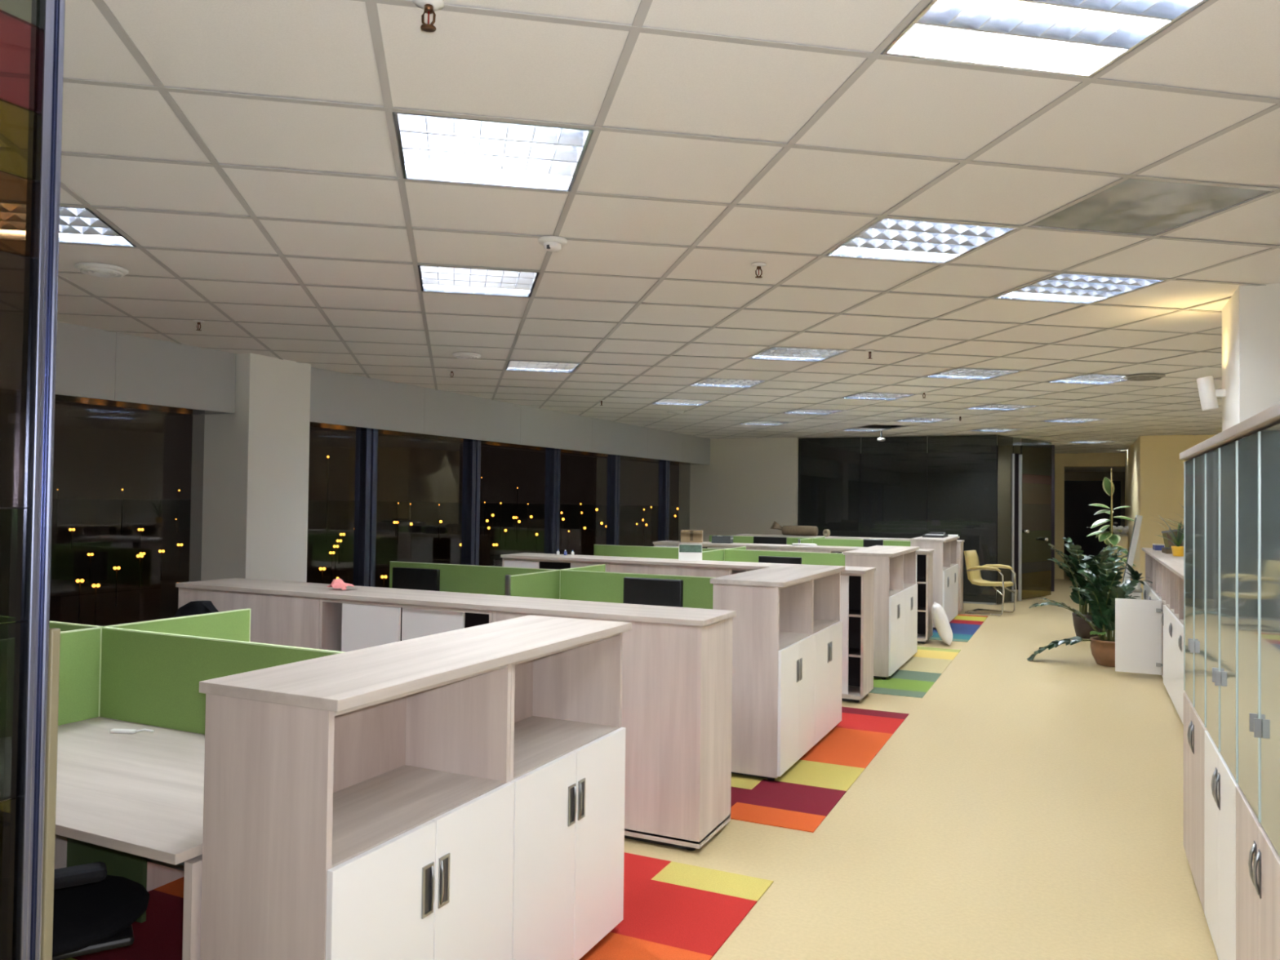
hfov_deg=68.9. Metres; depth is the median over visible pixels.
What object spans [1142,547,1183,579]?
countertop
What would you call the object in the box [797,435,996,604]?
glazing
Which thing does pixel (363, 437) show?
window
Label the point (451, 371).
sprinkler
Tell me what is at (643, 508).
street lamp
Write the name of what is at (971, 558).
armchair
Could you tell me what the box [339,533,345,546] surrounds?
street lamp
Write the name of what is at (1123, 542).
armchair
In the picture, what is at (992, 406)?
ceiling light
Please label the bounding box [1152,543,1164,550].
storage box
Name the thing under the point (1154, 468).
wall
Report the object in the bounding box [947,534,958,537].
paper stack
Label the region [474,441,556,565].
window
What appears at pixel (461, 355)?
ceiling vent
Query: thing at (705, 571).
base cabinet
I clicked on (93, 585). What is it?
street lamp
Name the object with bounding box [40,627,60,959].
wooden post
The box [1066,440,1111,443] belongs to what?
ceiling light
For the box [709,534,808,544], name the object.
screen
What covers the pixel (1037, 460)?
frame
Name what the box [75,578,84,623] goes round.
street lamp
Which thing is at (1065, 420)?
ceiling light
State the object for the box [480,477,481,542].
street lamp
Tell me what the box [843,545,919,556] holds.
cabinet top
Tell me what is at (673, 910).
carpet
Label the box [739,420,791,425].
ceiling light
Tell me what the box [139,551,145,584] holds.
street lamp
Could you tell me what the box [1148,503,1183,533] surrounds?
plant
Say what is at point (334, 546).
street lamp
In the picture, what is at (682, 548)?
picture
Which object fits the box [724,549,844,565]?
screen
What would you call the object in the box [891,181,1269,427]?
ceiling
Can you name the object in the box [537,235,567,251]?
smoke detector
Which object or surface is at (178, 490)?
street lamp
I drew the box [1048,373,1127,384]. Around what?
ceiling light
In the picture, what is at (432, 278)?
ceiling light
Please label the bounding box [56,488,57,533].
street lamp
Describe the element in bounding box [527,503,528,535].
street lamp
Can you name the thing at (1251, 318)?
wall
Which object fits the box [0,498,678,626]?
window
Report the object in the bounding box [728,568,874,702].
base cabinet
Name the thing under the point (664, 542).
countertop
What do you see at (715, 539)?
paper tray
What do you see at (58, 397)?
trim
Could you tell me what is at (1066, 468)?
ceiling
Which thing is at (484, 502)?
street lamp
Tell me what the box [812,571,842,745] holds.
base cabinet
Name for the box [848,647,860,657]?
shelf
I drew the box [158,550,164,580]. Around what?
street lamp
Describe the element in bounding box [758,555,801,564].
monitor
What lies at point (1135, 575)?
leafy plant
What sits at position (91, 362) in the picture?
soffit
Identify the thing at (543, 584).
screen
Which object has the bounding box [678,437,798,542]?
wall
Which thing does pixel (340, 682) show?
cabinet top
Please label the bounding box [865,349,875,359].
sprinkler
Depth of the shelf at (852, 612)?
7.60 m
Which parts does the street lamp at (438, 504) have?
lamp post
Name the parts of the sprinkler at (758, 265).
frame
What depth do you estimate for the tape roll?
14.39 m
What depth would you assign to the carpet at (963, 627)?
12.01 m
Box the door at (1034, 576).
[996,435,1051,603]
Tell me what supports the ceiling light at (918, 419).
attached to the ceiling at (312, 50)
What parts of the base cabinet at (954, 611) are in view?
door, panel, door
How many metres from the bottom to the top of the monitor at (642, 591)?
0.337 m
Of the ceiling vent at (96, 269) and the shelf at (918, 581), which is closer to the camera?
the ceiling vent at (96, 269)
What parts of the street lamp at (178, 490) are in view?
lamp post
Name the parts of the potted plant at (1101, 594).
pot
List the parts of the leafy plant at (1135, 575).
pot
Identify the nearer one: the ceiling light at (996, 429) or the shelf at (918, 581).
the shelf at (918, 581)
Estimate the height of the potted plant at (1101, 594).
1.076 m
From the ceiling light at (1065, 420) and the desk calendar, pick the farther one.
the ceiling light at (1065, 420)
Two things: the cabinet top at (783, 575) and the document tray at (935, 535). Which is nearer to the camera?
the cabinet top at (783, 575)
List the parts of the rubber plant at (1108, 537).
stem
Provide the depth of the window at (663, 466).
15.70 m
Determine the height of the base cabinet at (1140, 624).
1.085 m
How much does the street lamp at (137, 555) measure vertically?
9.035 m
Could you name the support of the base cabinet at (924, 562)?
on the floor
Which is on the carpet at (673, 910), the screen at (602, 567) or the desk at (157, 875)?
the desk at (157, 875)
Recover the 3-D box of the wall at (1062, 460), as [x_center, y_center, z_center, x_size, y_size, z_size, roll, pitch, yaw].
[8.905,0.621,20.225,3.700,3.020,0.200,0,-1,25]
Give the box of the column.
[189,352,311,582]
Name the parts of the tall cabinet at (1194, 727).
glass door, bow handle, door, knob, bow handle, knob, glass door, door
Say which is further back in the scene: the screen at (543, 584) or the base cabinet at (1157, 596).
the base cabinet at (1157, 596)
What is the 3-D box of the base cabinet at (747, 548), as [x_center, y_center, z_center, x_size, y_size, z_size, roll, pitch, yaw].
[1.803,1.344,11.464,1.148,1.027,0.420,0,-1,25]
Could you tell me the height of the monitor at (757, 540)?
0.354 m
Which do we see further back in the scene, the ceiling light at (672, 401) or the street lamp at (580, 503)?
the street lamp at (580, 503)
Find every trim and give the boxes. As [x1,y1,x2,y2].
[54,394,701,464]
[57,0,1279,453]
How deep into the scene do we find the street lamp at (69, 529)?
422.98 m
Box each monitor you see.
[391,567,439,591]
[623,577,683,607]
[753,536,786,544]
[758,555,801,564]
[863,538,883,546]
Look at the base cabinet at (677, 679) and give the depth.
4.30 m
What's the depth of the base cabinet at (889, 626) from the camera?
8.42 m
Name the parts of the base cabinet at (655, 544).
sliding door, rail, sliding door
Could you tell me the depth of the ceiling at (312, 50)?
3.45 m
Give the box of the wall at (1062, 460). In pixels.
[1054,453,1124,579]
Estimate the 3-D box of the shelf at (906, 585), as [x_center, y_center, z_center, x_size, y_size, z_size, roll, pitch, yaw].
[2.551,1.084,9.488,0.375,0.020,0.734,0,-1,25]
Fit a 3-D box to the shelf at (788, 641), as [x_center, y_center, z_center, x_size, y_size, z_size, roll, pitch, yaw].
[0.771,0.983,5.702,0.375,0.020,0.724,0,-1,25]
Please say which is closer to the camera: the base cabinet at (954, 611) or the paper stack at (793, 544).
the paper stack at (793, 544)
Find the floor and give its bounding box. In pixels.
[624,571,1218,959]
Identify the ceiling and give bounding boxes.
[0,0,1279,453]
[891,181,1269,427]
[1064,466,1124,471]
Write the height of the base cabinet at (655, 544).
1.027 m
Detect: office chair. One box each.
[52,862,149,959]
[174,600,218,617]
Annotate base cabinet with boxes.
[177,587,319,648]
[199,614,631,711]
[200,663,514,959]
[318,598,493,652]
[493,610,733,850]
[502,557,608,572]
[509,632,625,959]
[608,562,729,577]
[653,543,737,549]
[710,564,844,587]
[712,579,815,780]
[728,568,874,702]
[746,546,829,552]
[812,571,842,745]
[829,550,933,643]
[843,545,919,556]
[844,553,905,679]
[903,550,917,662]
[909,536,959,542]
[910,541,951,628]
[950,538,958,620]
[956,542,963,612]
[1115,564,1169,690]
[1142,552,1150,599]
[1147,555,1155,599]
[1153,560,1162,600]
[1167,570,1178,707]
[1175,576,1186,724]
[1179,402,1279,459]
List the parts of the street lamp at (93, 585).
post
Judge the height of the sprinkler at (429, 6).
0.061 m
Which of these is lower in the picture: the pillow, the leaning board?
the pillow
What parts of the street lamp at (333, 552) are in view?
post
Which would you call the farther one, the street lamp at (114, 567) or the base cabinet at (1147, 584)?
the street lamp at (114, 567)
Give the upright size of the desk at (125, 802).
0.750 m
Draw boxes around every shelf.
[331,764,506,867]
[513,715,618,779]
[778,631,811,650]
[813,618,839,633]
[848,608,861,617]
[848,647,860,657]
[888,589,902,596]
[903,582,915,589]
[916,579,925,583]
[917,606,925,612]
[1162,600,1169,608]
[1169,608,1178,619]
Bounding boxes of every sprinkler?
[193,320,204,330]
[413,0,444,32]
[448,369,455,377]
[751,262,766,278]
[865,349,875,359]
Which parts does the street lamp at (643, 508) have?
lamp post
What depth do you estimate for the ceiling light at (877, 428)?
14.06 m
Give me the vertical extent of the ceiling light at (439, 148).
0.120 m
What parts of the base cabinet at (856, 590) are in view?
panel, rail, sliding door, panel, panel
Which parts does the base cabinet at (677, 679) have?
panel, panel, panel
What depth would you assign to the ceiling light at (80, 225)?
3.98 m
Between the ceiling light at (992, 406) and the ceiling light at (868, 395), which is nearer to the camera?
the ceiling light at (868, 395)
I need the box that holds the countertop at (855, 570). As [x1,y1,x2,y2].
[500,552,875,573]
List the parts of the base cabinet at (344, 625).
panel, sliding door, rail, sliding door, panel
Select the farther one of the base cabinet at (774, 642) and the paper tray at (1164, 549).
the paper tray at (1164, 549)
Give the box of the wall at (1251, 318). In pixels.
[1222,283,1279,431]
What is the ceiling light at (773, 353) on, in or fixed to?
attached to the ceiling at (312, 50)
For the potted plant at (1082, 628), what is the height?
1.200 m
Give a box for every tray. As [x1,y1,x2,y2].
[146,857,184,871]
[711,535,733,543]
[922,532,947,537]
[1161,545,1173,554]
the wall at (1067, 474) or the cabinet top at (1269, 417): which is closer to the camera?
the cabinet top at (1269, 417)
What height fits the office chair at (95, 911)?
1.035 m
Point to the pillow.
(940, 620)
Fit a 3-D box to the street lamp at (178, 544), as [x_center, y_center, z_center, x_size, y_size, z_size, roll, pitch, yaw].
[-152.546,25.552,308.950,1.488,9.058,1.633,0,-1,25]
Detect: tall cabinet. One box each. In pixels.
[1183,450,1210,911]
[1204,437,1243,959]
[1235,423,1279,959]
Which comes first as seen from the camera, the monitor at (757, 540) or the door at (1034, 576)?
the monitor at (757, 540)
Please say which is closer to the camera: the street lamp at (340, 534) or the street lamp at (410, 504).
the street lamp at (340, 534)
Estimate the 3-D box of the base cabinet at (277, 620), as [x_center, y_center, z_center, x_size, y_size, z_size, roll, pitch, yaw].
[-2.211,1.172,5.607,1.128,1.027,0.420,0,-1,25]
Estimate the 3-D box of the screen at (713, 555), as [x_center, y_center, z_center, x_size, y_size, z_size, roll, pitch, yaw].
[0.736,0.892,9.558,0.028,0.348,0.682,0,-1,25]
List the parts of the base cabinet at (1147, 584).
door, panel, door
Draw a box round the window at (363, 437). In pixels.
[353,430,371,586]
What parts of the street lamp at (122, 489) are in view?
lamp post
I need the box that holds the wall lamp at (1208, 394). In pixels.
[1196,376,1226,410]
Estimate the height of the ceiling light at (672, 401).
0.120 m
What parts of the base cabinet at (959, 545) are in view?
panel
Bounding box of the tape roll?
[822,528,830,537]
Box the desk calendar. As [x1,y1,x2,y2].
[678,543,702,560]
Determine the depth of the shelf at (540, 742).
3.30 m
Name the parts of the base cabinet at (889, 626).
door, panel, handle, door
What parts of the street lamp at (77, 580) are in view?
post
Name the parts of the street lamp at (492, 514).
lamp post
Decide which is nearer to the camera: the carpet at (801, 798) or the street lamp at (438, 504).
the carpet at (801, 798)
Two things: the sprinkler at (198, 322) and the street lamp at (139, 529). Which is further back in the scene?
the street lamp at (139, 529)
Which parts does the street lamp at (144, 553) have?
post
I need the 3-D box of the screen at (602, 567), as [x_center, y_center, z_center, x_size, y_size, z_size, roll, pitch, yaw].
[-0.431,0.829,7.075,0.020,0.342,0.692,0,-1,25]
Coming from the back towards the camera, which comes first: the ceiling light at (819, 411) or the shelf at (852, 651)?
the ceiling light at (819, 411)
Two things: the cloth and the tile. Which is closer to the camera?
the tile
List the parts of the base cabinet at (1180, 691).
door, handle, panel, door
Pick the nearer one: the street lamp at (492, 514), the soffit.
the soffit
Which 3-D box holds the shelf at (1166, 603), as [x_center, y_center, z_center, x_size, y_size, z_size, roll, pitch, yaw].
[4.821,1.106,8.160,0.380,0.018,0.764,0,-1,25]
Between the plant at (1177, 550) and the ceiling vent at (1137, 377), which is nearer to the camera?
the ceiling vent at (1137, 377)
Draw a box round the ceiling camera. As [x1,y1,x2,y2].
[877,431,884,441]
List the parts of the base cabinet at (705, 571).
panel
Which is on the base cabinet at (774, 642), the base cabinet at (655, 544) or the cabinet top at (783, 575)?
the cabinet top at (783, 575)
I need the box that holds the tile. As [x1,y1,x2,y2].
[1030,178,1271,235]
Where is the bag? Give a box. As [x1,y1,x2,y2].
[1111,525,1128,533]
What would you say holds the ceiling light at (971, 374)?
attached to the ceiling at (312, 50)
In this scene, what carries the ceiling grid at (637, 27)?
attached to the ceiling at (312, 50)
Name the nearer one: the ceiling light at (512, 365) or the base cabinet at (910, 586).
the ceiling light at (512, 365)
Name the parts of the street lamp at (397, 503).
lamp post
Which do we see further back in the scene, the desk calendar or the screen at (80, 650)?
the desk calendar
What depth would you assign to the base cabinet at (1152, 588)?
9.68 m
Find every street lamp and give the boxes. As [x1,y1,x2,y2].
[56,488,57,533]
[68,528,75,548]
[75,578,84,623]
[87,552,93,586]
[91,583,100,625]
[113,566,120,606]
[120,488,123,533]
[136,554,143,587]
[137,528,143,540]
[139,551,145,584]
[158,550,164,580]
[177,489,180,533]
[177,543,182,570]
[319,567,325,583]
[325,455,328,542]
[328,551,334,582]
[333,545,338,570]
[336,539,342,559]
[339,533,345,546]
[380,575,386,587]
[397,502,399,543]
[409,503,410,529]
[438,504,439,541]
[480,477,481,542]
[484,502,485,537]
[491,513,493,541]
[492,543,497,566]
[499,502,502,540]
[516,487,518,542]
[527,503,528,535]
[535,533,537,552]
[560,511,562,545]
[579,502,581,545]
[643,508,644,543]
[650,506,652,541]
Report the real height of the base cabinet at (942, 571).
1.107 m
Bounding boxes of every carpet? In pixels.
[62,852,773,959]
[730,706,908,832]
[868,646,960,697]
[928,613,987,642]
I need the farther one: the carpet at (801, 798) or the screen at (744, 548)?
the screen at (744, 548)
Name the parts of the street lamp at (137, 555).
post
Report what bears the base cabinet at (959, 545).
on the floor
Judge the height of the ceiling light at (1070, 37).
0.120 m
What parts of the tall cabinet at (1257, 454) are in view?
glass door, door, bow handle, knob, bow handle, knob, door, glass door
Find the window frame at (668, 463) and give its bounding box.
[666,462,670,540]
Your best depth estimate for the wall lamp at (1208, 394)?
5.09 m
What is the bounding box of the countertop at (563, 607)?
[175,577,736,626]
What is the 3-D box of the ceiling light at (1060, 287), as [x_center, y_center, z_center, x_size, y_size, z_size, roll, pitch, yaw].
[2.230,-1.034,4.768,0.584,0.120,0.584,1,-1,-11]
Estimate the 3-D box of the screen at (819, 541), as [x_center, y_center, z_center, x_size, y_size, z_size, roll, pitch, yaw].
[3.092,0.993,12.845,1.442,0.342,0.020,0,-1,25]
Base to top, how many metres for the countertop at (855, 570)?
0.026 m
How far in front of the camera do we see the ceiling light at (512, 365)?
7.88 m
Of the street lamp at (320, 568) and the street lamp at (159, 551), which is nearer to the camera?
the street lamp at (320, 568)
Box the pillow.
[931,601,952,645]
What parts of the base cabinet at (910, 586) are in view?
door, panel, door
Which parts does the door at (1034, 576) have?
glass panel, door post, door post, door knob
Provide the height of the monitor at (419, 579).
0.321 m
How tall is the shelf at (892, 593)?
0.020 m
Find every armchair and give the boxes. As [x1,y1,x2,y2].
[963,550,1016,616]
[1112,533,1128,583]
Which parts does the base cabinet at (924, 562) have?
rail, sliding door, panel, panel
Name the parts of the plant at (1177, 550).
pot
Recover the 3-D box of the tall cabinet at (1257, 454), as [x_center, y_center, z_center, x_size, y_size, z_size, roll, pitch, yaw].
[1.850,0.766,2.431,0.438,1.815,0.788,0,-1,25]
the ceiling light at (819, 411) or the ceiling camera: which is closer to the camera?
the ceiling light at (819, 411)
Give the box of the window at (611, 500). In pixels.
[555,450,617,554]
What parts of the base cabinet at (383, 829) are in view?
panel, panel, door, rail, handle, handle, panel, door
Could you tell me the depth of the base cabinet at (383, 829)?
2.29 m
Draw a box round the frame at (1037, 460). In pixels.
[860,444,1054,591]
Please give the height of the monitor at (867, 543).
0.359 m
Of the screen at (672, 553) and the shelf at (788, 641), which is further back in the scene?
the screen at (672, 553)
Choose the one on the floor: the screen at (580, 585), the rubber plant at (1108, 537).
the rubber plant at (1108, 537)
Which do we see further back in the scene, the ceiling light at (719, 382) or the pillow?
the pillow
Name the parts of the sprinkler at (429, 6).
frame, glass bulb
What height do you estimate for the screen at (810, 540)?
0.348 m
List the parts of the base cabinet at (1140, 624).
open door, panel, door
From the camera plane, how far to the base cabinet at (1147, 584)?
10.41 m
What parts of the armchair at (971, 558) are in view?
chrome frame, chrome frame, seat rail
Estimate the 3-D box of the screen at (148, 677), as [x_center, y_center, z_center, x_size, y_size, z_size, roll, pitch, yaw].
[-1.410,0.738,3.275,1.442,0.342,0.020,0,-1,25]
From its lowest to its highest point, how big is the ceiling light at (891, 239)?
0.120 m
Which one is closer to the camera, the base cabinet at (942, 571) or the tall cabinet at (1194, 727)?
the tall cabinet at (1194, 727)
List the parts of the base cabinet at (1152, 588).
door, panel, door, panel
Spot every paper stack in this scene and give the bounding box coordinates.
[791,542,817,546]
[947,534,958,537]
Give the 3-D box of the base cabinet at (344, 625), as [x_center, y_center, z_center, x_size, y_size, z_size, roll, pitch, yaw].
[-1.180,1.175,5.122,1.148,1.027,0.420,0,-1,25]
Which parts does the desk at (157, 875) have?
leg panel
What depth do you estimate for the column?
7.46 m
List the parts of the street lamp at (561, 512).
lamp post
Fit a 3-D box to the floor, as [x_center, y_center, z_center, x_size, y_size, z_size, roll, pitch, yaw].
[3.136,2.016,10.907,9.600,0.300,30.500,0,-1,25]
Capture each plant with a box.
[1026,556,1139,666]
[1047,537,1127,639]
[1087,468,1136,631]
[1122,560,1152,589]
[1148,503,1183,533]
[1155,518,1183,556]
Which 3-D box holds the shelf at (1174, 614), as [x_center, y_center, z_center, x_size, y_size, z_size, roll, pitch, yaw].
[4.481,1.087,7.436,0.380,0.018,0.764,0,-1,25]
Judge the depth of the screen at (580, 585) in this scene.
6.57 m
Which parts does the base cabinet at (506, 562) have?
panel, sliding door, rail, sliding door, panel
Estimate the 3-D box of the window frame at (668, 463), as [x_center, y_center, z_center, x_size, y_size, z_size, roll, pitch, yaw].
[0.646,0.716,16.296,0.140,2.060,1.172,0,-1,25]
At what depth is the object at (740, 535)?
14.34 m
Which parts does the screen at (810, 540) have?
fabric panel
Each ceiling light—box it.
[58,203,137,247]
[391,111,594,191]
[417,262,539,297]
[504,360,580,373]
[652,398,711,405]
[690,377,764,387]
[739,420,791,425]
[746,346,846,361]
[781,408,844,414]
[826,215,1019,263]
[840,424,891,431]
[841,391,916,399]
[880,0,1208,77]
[892,417,953,422]
[924,367,1022,379]
[966,403,1039,410]
[969,427,1023,431]
[992,272,1166,303]
[1040,417,1102,422]
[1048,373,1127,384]
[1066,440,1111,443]
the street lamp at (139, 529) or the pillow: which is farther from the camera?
the street lamp at (139, 529)
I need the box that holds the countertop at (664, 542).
[652,540,934,553]
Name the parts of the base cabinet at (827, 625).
panel, door, rail, panel, handle, handle, door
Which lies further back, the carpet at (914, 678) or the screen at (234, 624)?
the carpet at (914, 678)
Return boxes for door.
[996,435,1051,603]
[1063,478,1123,565]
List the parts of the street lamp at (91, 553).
post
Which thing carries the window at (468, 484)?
in the wall
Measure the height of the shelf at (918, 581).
0.018 m
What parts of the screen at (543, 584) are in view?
post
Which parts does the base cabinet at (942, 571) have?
door, panel, door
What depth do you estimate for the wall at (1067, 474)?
22.98 m
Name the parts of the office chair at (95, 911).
armrest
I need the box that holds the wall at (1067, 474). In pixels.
[1064,471,1124,527]
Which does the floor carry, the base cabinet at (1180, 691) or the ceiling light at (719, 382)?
the base cabinet at (1180, 691)
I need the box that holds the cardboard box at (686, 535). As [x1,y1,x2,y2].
[680,529,702,542]
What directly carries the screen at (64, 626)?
on the desk
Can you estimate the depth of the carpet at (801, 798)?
5.35 m
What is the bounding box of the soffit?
[55,321,710,464]
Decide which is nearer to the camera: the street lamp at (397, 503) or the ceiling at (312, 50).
the ceiling at (312, 50)
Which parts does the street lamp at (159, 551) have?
post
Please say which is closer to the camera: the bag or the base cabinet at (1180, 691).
the base cabinet at (1180, 691)
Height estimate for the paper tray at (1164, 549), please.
0.080 m
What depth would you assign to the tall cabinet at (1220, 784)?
3.19 m
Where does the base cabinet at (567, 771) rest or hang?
on the carpet at (673, 910)
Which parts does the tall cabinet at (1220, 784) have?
glass door, door, bow handle, knob, bow handle, knob, glass door, door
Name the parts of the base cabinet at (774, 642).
panel, door, rail, panel, handle, handle, door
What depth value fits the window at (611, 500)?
13.98 m
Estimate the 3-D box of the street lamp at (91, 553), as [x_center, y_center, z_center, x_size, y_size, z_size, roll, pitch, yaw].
[-150.733,24.507,255.493,1.186,8.979,1.384,0,-1,25]
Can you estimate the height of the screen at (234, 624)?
0.342 m
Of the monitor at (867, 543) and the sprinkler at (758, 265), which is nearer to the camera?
the sprinkler at (758, 265)
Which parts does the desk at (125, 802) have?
leg panel, modesty panel, cable cap, leg panel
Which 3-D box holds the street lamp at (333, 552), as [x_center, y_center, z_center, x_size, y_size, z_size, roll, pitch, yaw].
[-91.330,25.669,276.179,1.415,9.010,1.382,0,-1,25]
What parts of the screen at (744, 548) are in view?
fabric panel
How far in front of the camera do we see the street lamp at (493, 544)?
334.77 m
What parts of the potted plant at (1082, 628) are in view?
pot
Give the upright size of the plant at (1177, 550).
0.411 m
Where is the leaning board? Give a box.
[1122,515,1142,584]
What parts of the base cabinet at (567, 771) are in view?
panel, panel, door, rail, handle, panel, handle, door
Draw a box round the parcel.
[769,520,817,536]
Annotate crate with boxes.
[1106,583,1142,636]
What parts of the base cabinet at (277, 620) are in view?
panel, panel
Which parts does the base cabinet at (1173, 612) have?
door, panel, door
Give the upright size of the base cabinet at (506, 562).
1.027 m
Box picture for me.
[679,544,701,552]
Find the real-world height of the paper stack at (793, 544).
0.023 m
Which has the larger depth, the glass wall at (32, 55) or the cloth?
the cloth
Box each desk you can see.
[54,717,204,959]
[103,717,204,891]
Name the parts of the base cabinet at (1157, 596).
door, panel, panel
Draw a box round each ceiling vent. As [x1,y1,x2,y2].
[74,262,128,278]
[452,351,481,359]
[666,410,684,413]
[1122,373,1165,381]
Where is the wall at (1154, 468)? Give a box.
[1124,434,1216,599]
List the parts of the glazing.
glass panel, glass panel, glass panel, floor rail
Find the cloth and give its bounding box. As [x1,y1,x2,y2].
[327,577,354,590]
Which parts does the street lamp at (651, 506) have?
lamp post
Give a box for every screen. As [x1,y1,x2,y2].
[0,620,103,631]
[57,626,102,725]
[99,626,344,734]
[103,608,250,641]
[389,560,556,595]
[505,569,560,599]
[560,564,605,577]
[560,569,716,608]
[593,544,719,559]
[702,549,724,560]
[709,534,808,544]
[724,546,746,550]
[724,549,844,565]
[798,537,813,543]
[813,537,910,546]
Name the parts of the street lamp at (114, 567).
post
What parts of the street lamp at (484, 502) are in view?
lamp post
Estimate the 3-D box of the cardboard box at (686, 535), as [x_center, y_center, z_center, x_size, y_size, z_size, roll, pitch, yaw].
[0.667,0.726,12.019,0.280,0.150,0.275,1,-1,5]
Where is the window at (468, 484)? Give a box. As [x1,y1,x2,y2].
[368,431,475,586]
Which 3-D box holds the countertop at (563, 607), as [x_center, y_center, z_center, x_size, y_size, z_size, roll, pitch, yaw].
[-1.173,0.648,5.133,3.434,0.026,0.444,0,-1,25]
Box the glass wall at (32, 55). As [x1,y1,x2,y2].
[0,0,65,959]
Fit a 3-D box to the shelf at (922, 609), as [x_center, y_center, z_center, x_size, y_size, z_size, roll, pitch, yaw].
[2.836,1.494,10.982,1.090,0.018,0.355,0,-1,25]
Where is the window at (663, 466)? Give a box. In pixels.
[616,456,667,545]

